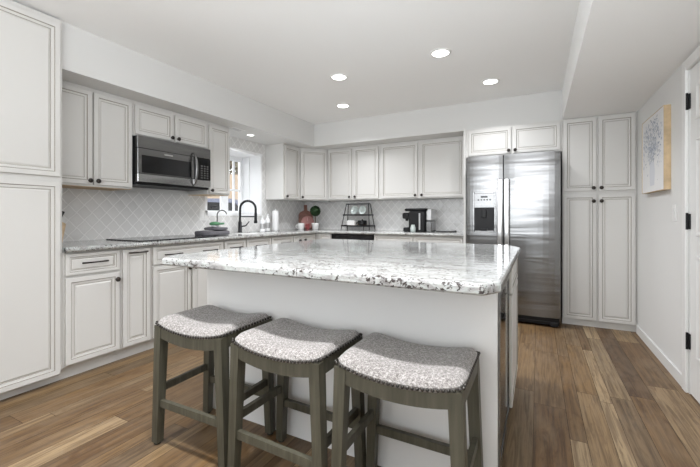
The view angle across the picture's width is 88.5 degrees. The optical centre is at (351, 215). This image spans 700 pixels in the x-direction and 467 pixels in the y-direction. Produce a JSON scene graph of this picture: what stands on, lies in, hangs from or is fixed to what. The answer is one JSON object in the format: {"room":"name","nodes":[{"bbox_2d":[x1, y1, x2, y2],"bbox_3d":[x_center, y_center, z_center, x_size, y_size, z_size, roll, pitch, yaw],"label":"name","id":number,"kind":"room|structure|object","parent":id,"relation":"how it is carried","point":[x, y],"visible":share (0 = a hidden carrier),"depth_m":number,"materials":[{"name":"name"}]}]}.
{"room":"kitchen","nodes":[
{"label":"kitchen","id":0,"kind":"room"},
{"bbox_2d":[62,136,305,241],"bbox_3d":[-2.631,-0.176,2.526,0.108,2.600,8.100,0,0,27],"label":"wall","id":1,"kind":"structure","parent":0,"point":[89,214],"depth_m":3.59,"materials":[{"name":"tile"}]},
{"bbox_2d":[62,80,132,190],"bbox_3d":[-2.168,-0.616,2.898,0.370,0.776,0.638,0,0,27],"label":"upper cabinet","id":2,"kind":"object","parent":1,"relation":"attached to","point":[96,124],"visible":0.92,"depth_m":2.84,"materials":[{"name":"white paint"}]},
{"bbox_2d":[132,100,206,148],"bbox_3d":[-1.837,-0.853,3.535,0.370,0.302,0.794,0,0,27],"label":"upper cabinet","id":3,"kind":"object","parent":1,"relation":"attached to","point":[150,121],"visible":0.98,"depth_m":3.41,"materials":[{"name":"white paint"}]},
{"bbox_2d":[132,135,210,190],"bbox_3d":[-1.804,-0.486,3.517,0.444,0.424,0.780,0,0,27],"label":"microwave","id":4,"kind":"object","parent":3,"relation":"attached to","point":[156,163],"visible":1,"depth_m":3.37,"materials":[{"name":"silver metal"}]},
{"bbox_2d":[199,210,207,220],"bbox_3d":[-1.716,-0.004,4.164,0.008,0.118,0.118,0,0,27],"label":"wall outlet","id":5,"kind":"object","parent":1,"relation":"attached to","point":[203,216],"visible":1,"depth_m":4.16,"materials":[{"name":"white paint"}]},
{"bbox_2d":[187,122,229,196],"bbox_3d":[-1.584,-0.616,4.025,0.370,0.776,0.305,0,0,27],"label":"upper cabinet","id":6,"kind":"object","parent":1,"relation":"attached to","point":[218,136],"visible":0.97,"depth_m":3.95,"materials":[{"name":"white paint"}]},
{"bbox_2d":[205,147,261,215],"bbox_3d":[-1.655,-0.434,4.706,0.394,0.867,0.978,0,0,27],"label":"window","id":7,"kind":"structure","parent":1,"relation":"in","point":[249,163],"depth_m":5.06,"materials":[{"name":"white plastic"}]},
{"bbox_2d":[266,143,298,200],"bbox_3d":[-0.977,-0.618,5.196,0.370,0.772,0.373,0,0,27],"label":"upper cabinet","id":8,"kind":"object","parent":1,"relation":"attached to","point":[282,160],"visible":1,"depth_m":5.06,"materials":[{"name":"white paint"}]},
{"bbox_2d":[284,148,327,201],"bbox_3d":[-0.639,-0.618,5.575,0.621,0.772,0.635,0,0,27],"label":"upper cabinet","id":9,"kind":"object","parent":1,"relation":"attached to","point":[313,163],"visible":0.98,"depth_m":5.36,"materials":[{"name":"white paint"}]},
{"bbox_2d":[12,0,578,123],"bbox_3d":[-0.704,-1.378,1.471,4.500,0.100,8.200,0,0,27],"label":"ceiling","id":10,"kind":"structure","parent":0,"point":[282,55],"depth_m":2.79,"materials":[{"name":"white paint"}]},
{"bbox_2d":[330,73,347,80],"bbox_3d":[-0.121,-1.325,3.436,0.173,0.007,0.173,0,0,27],"label":"recessed light","id":11,"kind":"object","parent":10,"relation":"in","point":[338,76],"visible":1,"depth_m":3.43,"materials":[{"name":"white paint"}]},
{"bbox_2d":[332,75,345,79],"bbox_3d":[-0.121,-1.326,3.436,0.136,0.002,0.136,0,0,27],"label":"diffuser","id":12,"kind":"object","parent":11,"relation":"attached to","point":[334,77],"depth_m":3.44,"materials":[{"name":"white plastic"}]},
{"bbox_2d":[336,103,349,107],"bbox_3d":[-0.105,-1.325,4.331,0.173,0.007,0.173,0,0,27],"label":"recessed light","id":13,"kind":"object","parent":10,"relation":"in","point":[342,105],"visible":1,"depth_m":4.32,"materials":[{"name":"white paint"}]},
{"bbox_2d":[430,48,451,57],"bbox_3d":[0.724,-1.325,2.929,0.173,0.007,0.173,0,0,27],"label":"recessed light","id":14,"kind":"object","parent":10,"relation":"in","point":[440,52],"visible":1,"depth_m":2.92,"materials":[{"name":"white paint"}]},
{"bbox_2d":[432,50,448,56],"bbox_3d":[0.724,-1.326,2.929,0.136,0.002,0.136,0,0,27],"label":"diffuser","id":15,"kind":"object","parent":14,"relation":"attached to","point":[435,53],"depth_m":2.93,"materials":[{"name":"white plastic"}]},
{"bbox_2d":[481,78,499,84],"bbox_3d":[1.372,-1.325,3.551,0.173,0.007,0.173,0,0,27],"label":"recessed light","id":16,"kind":"object","parent":10,"relation":"in","point":[490,81],"visible":1,"depth_m":3.54,"materials":[{"name":"white paint"}]},
{"bbox_2d":[483,80,497,83],"bbox_3d":[1.372,-1.326,3.551,0.136,0.002,0.136,0,0,27],"label":"diffuser","id":17,"kind":"object","parent":16,"relation":"attached to","point":[484,81],"depth_m":3.54,"materials":[{"name":"white plastic"}]},
{"bbox_2d":[0,319,699,466],"bbox_3d":[-0.927,1.154,0.997,4.539,0.060,9.247,0,0,27],"label":"floor","id":18,"kind":"structure","parent":0,"point":[585,396],"depth_m":2.02,"materials":[{"name":"wood"}]},
{"bbox_2d":[0,0,61,399],"bbox_3d":[-2.416,-0.096,2.157,0.610,2.440,0.902,0,0,27],"label":"pantry cabinet","id":19,"kind":"object","parent":18,"relation":"on","point":[30,39],"visible":1,"depth_m":2.26,"materials":[{"name":"white paint"}]},
{"bbox_2d":[58,249,120,379],"bbox_3d":[-2.104,0.686,2.719,0.648,0.875,0.379,0,0,27],"label":"base cabinet","id":20,"kind":"object","parent":18,"relation":"on","point":[90,279],"visible":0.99,"depth_m":2.57,"materials":[{"name":"white paint"}]},
{"bbox_2d":[116,246,149,360],"bbox_3d":[-1.961,0.686,2.994,0.648,0.875,0.237,0,0,27],"label":"base cabinet","id":21,"kind":"object","parent":18,"relation":"on","point":[134,262],"visible":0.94,"depth_m":2.85,"materials":[{"name":"white paint"}]},
{"bbox_2d":[146,241,222,349],"bbox_3d":[-1.728,0.686,3.443,0.648,0.875,0.772,0,0,27],"label":"base cabinet","id":22,"kind":"object","parent":18,"relation":"on","point":[173,289],"visible":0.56,"depth_m":3.16,"materials":[{"name":"white paint"}]},
{"bbox_2d":[152,305,274,466],"bbox_3d":[-0.691,0.812,1.818,0.486,0.624,0.358,0,0,26],"label":"bar stool","id":23,"kind":"object","parent":18,"relation":"on","point":[210,329],"visible":0.99,"depth_m":1.75,"materials":[{"name":"grey fabric"}]},
{"bbox_2d":[159,305,268,338],"bbox_3d":[-0.691,0.531,1.818,0.447,0.062,0.345,0,0,26],"label":"seat cushion","id":24,"kind":"object","parent":23,"relation":"on","point":[206,321],"depth_m":1.73,"materials":[{"name":"grey fabric"}]},
{"bbox_2d":[223,239,244,248],"bbox_3d":[-1.478,0.686,3.926,0.648,0.875,0.310,0,0,27],"label":"base cabinet","id":25,"kind":"object","parent":18,"relation":"on","point":[238,243],"visible":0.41,"depth_m":3.77,"materials":[{"name":"white paint"}]},
{"bbox_2d":[245,235,292,246],"bbox_3d":[-1.211,0.686,4.441,0.648,0.875,0.848,0,0,27],"label":"base cabinet","id":26,"kind":"object","parent":18,"relation":"on","point":[249,242],"visible":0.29,"depth_m":4.25,"materials":[{"name":"white paint"}]},
{"bbox_2d":[227,318,365,466],"bbox_3d":[-0.231,0.812,1.554,0.486,0.624,0.358,0,0,29],"label":"bar stool","id":27,"kind":"object","parent":18,"relation":"on","point":[286,348],"visible":1,"depth_m":1.49,"materials":[{"name":"grey wood"}]},
{"bbox_2d":[235,318,358,363],"bbox_3d":[-0.231,0.531,1.554,0.447,0.062,0.345,0,0,29],"label":"seat cushion","id":28,"kind":"object","parent":27,"relation":"on","point":[281,340],"depth_m":1.47,"materials":[{"name":"grey fabric"}]},
{"bbox_2d":[292,233,314,241],"bbox_3d":[-0.893,0.686,5.059,0.644,0.875,0.538,0,0,27],"label":"base cabinet","id":29,"kind":"object","parent":18,"relation":"on","point":[302,237],"visible":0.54,"depth_m":4.90,"materials":[{"name":"white paint"}]},
{"bbox_2d":[315,233,331,239],"bbox_3d":[-0.527,0.686,5.531,0.859,0.875,0.611,0,0,27],"label":"base cabinet","id":30,"kind":"object","parent":18,"relation":"on","point":[317,235],"visible":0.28,"depth_m":5.13,"materials":[{"name":"white paint"}]},
{"bbox_2d":[62,229,462,252],"bbox_3d":[-0.439,0.229,3.735,2.669,0.038,3.717,0,0,27],"label":"countertop","id":31,"kind":"structure","parent":30,"relation":"on","point":[103,244],"depth_m":3.66,"materials":[{"name":"white stone"}]},
{"bbox_2d":[62,211,65,241],"bbox_3d":[-2.219,0.085,2.665,0.110,0.249,0.126,0,0,27],"label":"knife block","id":32,"kind":"object","parent":31,"relation":"on","point":[63,212],"visible":0.11,"depth_m":2.68,"materials":[{"name":"brown wood"}]},
{"bbox_2d":[106,235,215,241],"bbox_3d":[-1.761,0.205,3.387,0.510,0.008,0.770,0,0,27],"label":"cooktop","id":33,"kind":"object","parent":31,"relation":"in","point":[169,237],"visible":1,"depth_m":3.29,"materials":[{"name":"black glass"}]},
{"bbox_2d":[195,227,229,235],"bbox_3d":[-1.500,0.165,3.884,0.225,0.089,0.337,0,0,27],"label":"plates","id":34,"kind":"object","parent":31,"relation":"on","point":[207,231],"visible":0.95,"depth_m":3.83,"materials":[{"name":"grey ceramic"}]},
{"bbox_2d":[209,222,223,226],"bbox_3d":[-1.478,0.090,3.954,0.120,0.056,0.185,0,0,27],"label":"bowl","id":35,"kind":"object","parent":34,"relation":"on","point":[213,224],"visible":1,"depth_m":3.89,"materials":[{"name":"green ceramic"}]},
{"bbox_2d":[238,200,256,232],"bbox_3d":[-1.324,0.001,4.568,0.243,0.417,0.060,0,0,-9],"label":"faucet","id":36,"kind":"object","parent":31,"relation":"on","point":[240,226],"visible":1,"depth_m":4.56,"materials":[{"name":"black metal"}]},
{"bbox_2d":[238,232,277,233],"bbox_3d":[-1.190,0.240,4.466,0.398,0.043,0.728,0,0,27],"label":"sink","id":37,"kind":"object","parent":31,"relation":"in","point":[255,232],"visible":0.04,"depth_m":4.77,"materials":[{"name":"white ceramic"}]},
{"bbox_2d":[260,216,264,231],"bbox_3d":[-1.186,0.103,4.779,0.073,0.214,0.073,0,0,27],"label":"soap bottle","id":38,"kind":"object","parent":31,"relation":"on","point":[262,221],"visible":1,"depth_m":4.75,"materials":[{"name":"white plastic"}]},
{"bbox_2d":[265,214,269,230],"bbox_3d":[-1.152,0.093,4.930,0.069,0.234,0.069,0,0,27],"label":"soap bottle","id":39,"kind":"object","parent":31,"relation":"on","point":[267,220],"visible":0.9,"depth_m":4.90,"materials":[{"name":"white plastic"}]},
{"bbox_2d":[271,209,279,230],"bbox_3d":[-1.081,0.058,5.090,0.115,0.305,0.115,0,0,27],"label":"paper towel roll","id":40,"kind":"object","parent":31,"relation":"on","point":[275,214],"visible":1,"depth_m":5.05,"materials":[{"name":"white paper"}]},
{"bbox_2d":[295,223,303,229],"bbox_3d":[-0.779,0.160,5.475,0.113,0.100,0.113,0,0,27],"label":"mug","id":41,"kind":"object","parent":31,"relation":"on","point":[300,225],"visible":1,"depth_m":5.44,"materials":[{"name":"white ceramic"}]},
{"bbox_2d":[298,205,312,228],"bbox_3d":[-0.736,0.018,5.758,0.230,0.385,0.078,0,0,-18],"label":"cutting board","id":42,"kind":"object","parent":31,"relation":"on","point":[305,212],"visible":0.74,"depth_m":5.75,"materials":[{"name":"red wood"}]},
{"bbox_2d":[301,216,313,227],"bbox_3d":[-0.688,0.100,5.605,0.200,0.198,0.047,0,0,-18],"label":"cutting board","id":43,"kind":"object","parent":31,"relation":"on","point":[307,219],"visible":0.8,"depth_m":5.62,"materials":[{"name":"brown wood"}]},
{"bbox_2d":[310,206,320,229],"bbox_3d":[-0.559,0.026,5.530,0.167,0.369,0.168,0,0,27],"label":"topiary","id":44,"kind":"object","parent":31,"relation":"on","point":[315,211],"visible":1,"depth_m":5.49,"materials":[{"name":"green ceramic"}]},
{"bbox_2d":[311,223,318,229],"bbox_3d":[-0.560,0.160,5.530,0.122,0.100,0.122,0,0,27],"label":"pot","id":45,"kind":"object","parent":44,"relation":"on","point":[315,226],"depth_m":5.49,"materials":[{"name":"white ceramic"}]},
{"bbox_2d":[341,203,374,229],"bbox_3d":[0.093,0.012,5.338,0.477,0.391,0.213,0,0,27],"label":"stand","id":46,"kind":"object","parent":31,"relation":"on","point":[344,214],"visible":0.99,"depth_m":5.29,"materials":[{"name":"black metal"}]},
{"bbox_2d":[347,220,356,224],"bbox_3d":[0.006,0.109,5.383,0.130,0.080,0.100,0,0,27],"label":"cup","id":47,"kind":"object","parent":46,"relation":"on","point":[349,222],"visible":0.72,"depth_m":5.34,"materials":[{"name":"white ceramic"}]},
{"bbox_2d":[350,206,357,213],"bbox_3d":[0.041,-0.088,5.363,0.132,0.125,0.060,0,0,27],"label":"plate","id":48,"kind":"object","parent":46,"relation":"on","point":[354,209],"visible":1,"depth_m":5.38,"materials":[{"name":"white ceramic"}]},
{"bbox_2d":[356,219,366,224],"bbox_3d":[0.157,0.098,5.305,0.139,0.102,0.140,0,0,-24],"label":"pot","id":49,"kind":"object","parent":46,"relation":"on","point":[360,222],"visible":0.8,"depth_m":5.25,"materials":[{"name":"black ceramic"}]},
{"bbox_2d":[358,206,365,213],"bbox_3d":[0.161,-0.088,5.301,0.132,0.125,0.060,0,0,27],"label":"plate","id":50,"kind":"object","parent":46,"relation":"on","point":[362,209],"visible":1,"depth_m":5.32,"materials":[{"name":"white ceramic"}]},
{"bbox_2d":[410,225,415,231],"bbox_3d":[0.791,0.162,4.638,0.071,0.095,0.071,0,0,27],"label":"cup","id":51,"kind":"object","parent":31,"relation":"on","point":[412,228],"visible":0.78,"depth_m":4.61,"materials":[{"name":"grey ceramic"}]},
{"bbox_2d":[402,208,456,231],"bbox_3d":[1.029,0.056,4.759,0.699,0.307,0.334,0,0,15],"label":"coffee maker","id":52,"kind":"object","parent":31,"relation":"on","point":[423,219],"visible":0.95,"depth_m":4.65,"materials":[{"name":"black plastic"}]},
{"bbox_2d":[332,234,373,239],"bbox_3d":[0.128,0.688,5.157,0.640,0.872,0.650,0,0,27],"label":"dishwasher","id":53,"kind":"object","parent":18,"relation":"on","point":[334,236],"visible":0.16,"depth_m":4.89,"materials":[{"name":"black plastic"}]},
{"bbox_2d":[207,258,517,466],"bbox_3d":[0.132,0.686,2.271,1.617,0.875,1.170,0,0,27],"label":"kitchen island","id":54,"kind":"object","parent":18,"relation":"on","point":[431,318],"visible":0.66,"depth_m":1.61,"materials":[{"name":"white paint"}]},
{"bbox_2d":[162,239,519,295],"bbox_3d":[0.092,0.229,2.207,1.657,0.038,1.670,0,0,27],"label":"island countertop","id":55,"kind":"structure","parent":54,"relation":"on","point":[459,268],"depth_m":1.65,"materials":[{"name":"white stone"}]},
{"bbox_2d":[498,274,509,466],"bbox_3d":[0.431,0.686,1.792,0.620,0.852,0.527,0,0,27],"label":"beverage cooler","id":56,"kind":"object","parent":54,"relation":"in","point":[504,294],"visible":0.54,"depth_m":1.60,"materials":[{"name":"black plastic"}]},
{"bbox_2d":[331,332,482,466],"bbox_3d":[0.214,0.812,1.335,0.486,0.624,0.358,0,0,27],"label":"bar stool","id":57,"kind":"object","parent":18,"relation":"on","point":[379,366],"visible":1,"depth_m":1.27,"materials":[{"name":"grey wood"}]},
{"bbox_2d":[339,332,476,392],"bbox_3d":[0.214,0.531,1.335,0.447,0.062,0.345,0,0,27],"label":"seat cushion","id":58,"kind":"object","parent":57,"relation":"on","point":[378,360],"depth_m":1.25,"materials":[{"name":"grey fabric"}]},
{"bbox_2d":[374,235,462,242],"bbox_3d":[0.935,0.686,4.751,1.160,0.875,0.648,0,0,27],"label":"base cabinet","id":59,"kind":"object","parent":18,"relation":"on","point":[439,239],"visible":0.04,"depth_m":4.48,"materials":[{"name":"white paint"}]},
{"bbox_2d":[463,120,561,243],"bbox_3d":[1.888,0.060,4.237,0.996,2.128,0.684,0,0,27],"label":"tall cabinet","id":60,"kind":"object","parent":18,"relation":"on","point":[545,136],"visible":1,"depth_m":3.98,"materials":[{"name":"white paint"}]},
{"bbox_2d":[467,151,560,326],"bbox_3d":[1.849,0.237,4.114,0.904,1.771,0.877,0,0,27],"label":"refrigerator","id":61,"kind":"object","parent":18,"relation":"on","point":[513,199],"visible":0.75,"depth_m":3.71,"materials":[{"name":"metal"}]},
{"bbox_2d":[561,112,636,331],"bbox_3d":[2.607,0.060,3.864,0.621,2.128,0.684,0,0,27],"label":"pantry cabinet","id":62,"kind":"object","parent":18,"relation":"on","point":[599,153],"visible":1,"depth_m":3.58,"materials":[{"name":"white paint"}]},
{"bbox_2d":[62,0,699,148],"bbox_3d":[-0.704,-1.167,1.471,4.300,0.323,8.000,0,0,27],"label":"soffit","id":63,"kind":"structure","parent":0,"point":[622,52],"depth_m":3.00,"materials":[{"name":"white paint"}]},
{"bbox_2d":[228,127,245,131],"bbox_3d":[-1.340,-1.001,4.166,0.110,0.008,0.200,0,0,27],"label":"ceiling vent","id":64,"kind":"object","parent":63,"relation":"in","point":[230,128],"visible":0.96,"depth_m":4.16,"materials":[{"name":"white metal"}]},
{"bbox_2d":[637,59,699,372],"bbox_3d":[1.249,-0.176,0.459,0.100,2.600,8.000,0,0,27],"label":"wall","id":65,"kind":"structure","parent":0,"point":[659,238],"depth_m":2.73,"materials":[{"name":"white paint"}]},
{"bbox_2d":[642,104,670,193],"bbox_3d":[2.412,-0.496,2.857,0.041,0.610,0.610,0,0,27],"label":"wall picture","id":66,"kind":"object","parent":65,"relation":"attached to","point":[656,130],"visible":1,"depth_m":2.74,"materials":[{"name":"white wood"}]},
{"bbox_2d":[643,116,662,185],"bbox_3d":[2.397,-0.513,2.868,0.001,0.545,0.558,0,0,27],"label":"painting","id":67,"kind":"object","parent":66,"relation":"attached to","point":[653,126],"depth_m":2.83,"materials":[{"name":"grey"}]},
{"bbox_2d":[636,325,681,386],"bbox_3d":[2.445,1.081,2.889,0.014,0.085,1.244,0,0,27],"label":"baseboard","id":68,"kind":"structure","parent":65,"relation":"attached to","point":[673,370],"depth_m":2.73,"materials":[{"name":"white paint"}]},
{"bbox_2d":[672,204,676,220],"bbox_3d":[2.248,-0.021,2.506,0.010,0.118,0.075,0,0,27],"label":"light switch","id":69,"kind":"object","parent":65,"relation":"attached to","point":[674,206],"visible":1,"depth_m":2.49,"materials":[{"name":"white paint"}]},
{"bbox_2d":[682,45,699,393],"bbox_3d":[1.981,0.067,1.890,0.118,2.115,0.955,0,0,27],"label":"trim","id":70,"kind":"structure","parent":65,"relation":"attached to","point":[694,57],"depth_m":2.28,"materials":[{"name":"white paint"}]},
{"bbox_2d":[686,62,699,403],"bbox_3d":[1.959,0.100,1.914,0.055,2.033,0.830,0,0,27],"label":"door","id":71,"kind":"structure","parent":65,"relation":"in","point":[693,98],"depth_m":2.20,"materials":[{"name":"white paint"}]},
{"bbox_3d":[1.204,-0.176,5.044,4.400,2.600,0.100,0,0,27],"label":"wall","id":72,"kind":"structure","parent":0,"visible":0},
{"bbox_2d":[306,199,462,230],"bbox_3d":[0.419,-0.011,5.390,2.672,0.441,0.008,0,0,27],"label":"backsplash","id":73,"kind":"structure","parent":72,"relation":"attached to","point":[449,212],"depth_m":5.32,"materials":[{"name":"tile"}]},
{"bbox_2d":[328,144,381,200],"bbox_3d":[0.078,-0.618,5.353,0.852,0.772,0.370,0,0,27],"label":"upper cabinet","id":74,"kind":"object","parent":73,"relation":"attached to","point":[353,172],"visible":0.99,"depth_m":5.20,"materials":[{"name":"white paint"}]},
{"bbox_2d":[380,136,462,199],"bbox_3d":[0.986,-0.618,4.882,1.190,0.772,0.370,0,0,27],"label":"upper cabinet","id":75,"kind":"object","parent":73,"relation":"attached to","point":[429,168],"visible":0.99,"depth_m":4.74,"materials":[{"name":"white paint"}]},
{"label":"outside","id":76,"kind":"structure","parent":0,"visible":0},
{"bbox_3d":[-8.438,1.524,20.123,25.400,0.200,30.000,0,0,27],"label":"ground","id":77,"kind":"structure","parent":76,"visible":0},
{"bbox_2d":[207,174,237,199],"bbox_3d":[-5.480,-0.326,18.349,18.000,3.500,0.300,0,0,-17],"label":"wall","id":78,"kind":"structure","parent":77,"relation":"on","point":[236,176],"depth_m":18.03,"materials":[{"name":"beige paint"}]},
{"bbox_2d":[207,198,237,210],"bbox_3d":[-5.276,0.423,12.513,4.450,1.998,1.800,0,0,-17],"label":"car","id":79,"kind":"object","parent":77,"relation":"on","point":[212,203],"visible":0.02,"depth_m":11.91,"materials":[{"name":"grey paint"}]},
{"bbox_2d":[230,161,237,174],"bbox_3d":[-6.188,-1.829,19.517,4.527,6.516,4.610,0,0,-2],"label":"tree","id":80,"kind":"object","parent":77,"relation":"on","point":[236,163],"visible":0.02,"depth_m":19.28,"materials":[{"name":"green plant"}]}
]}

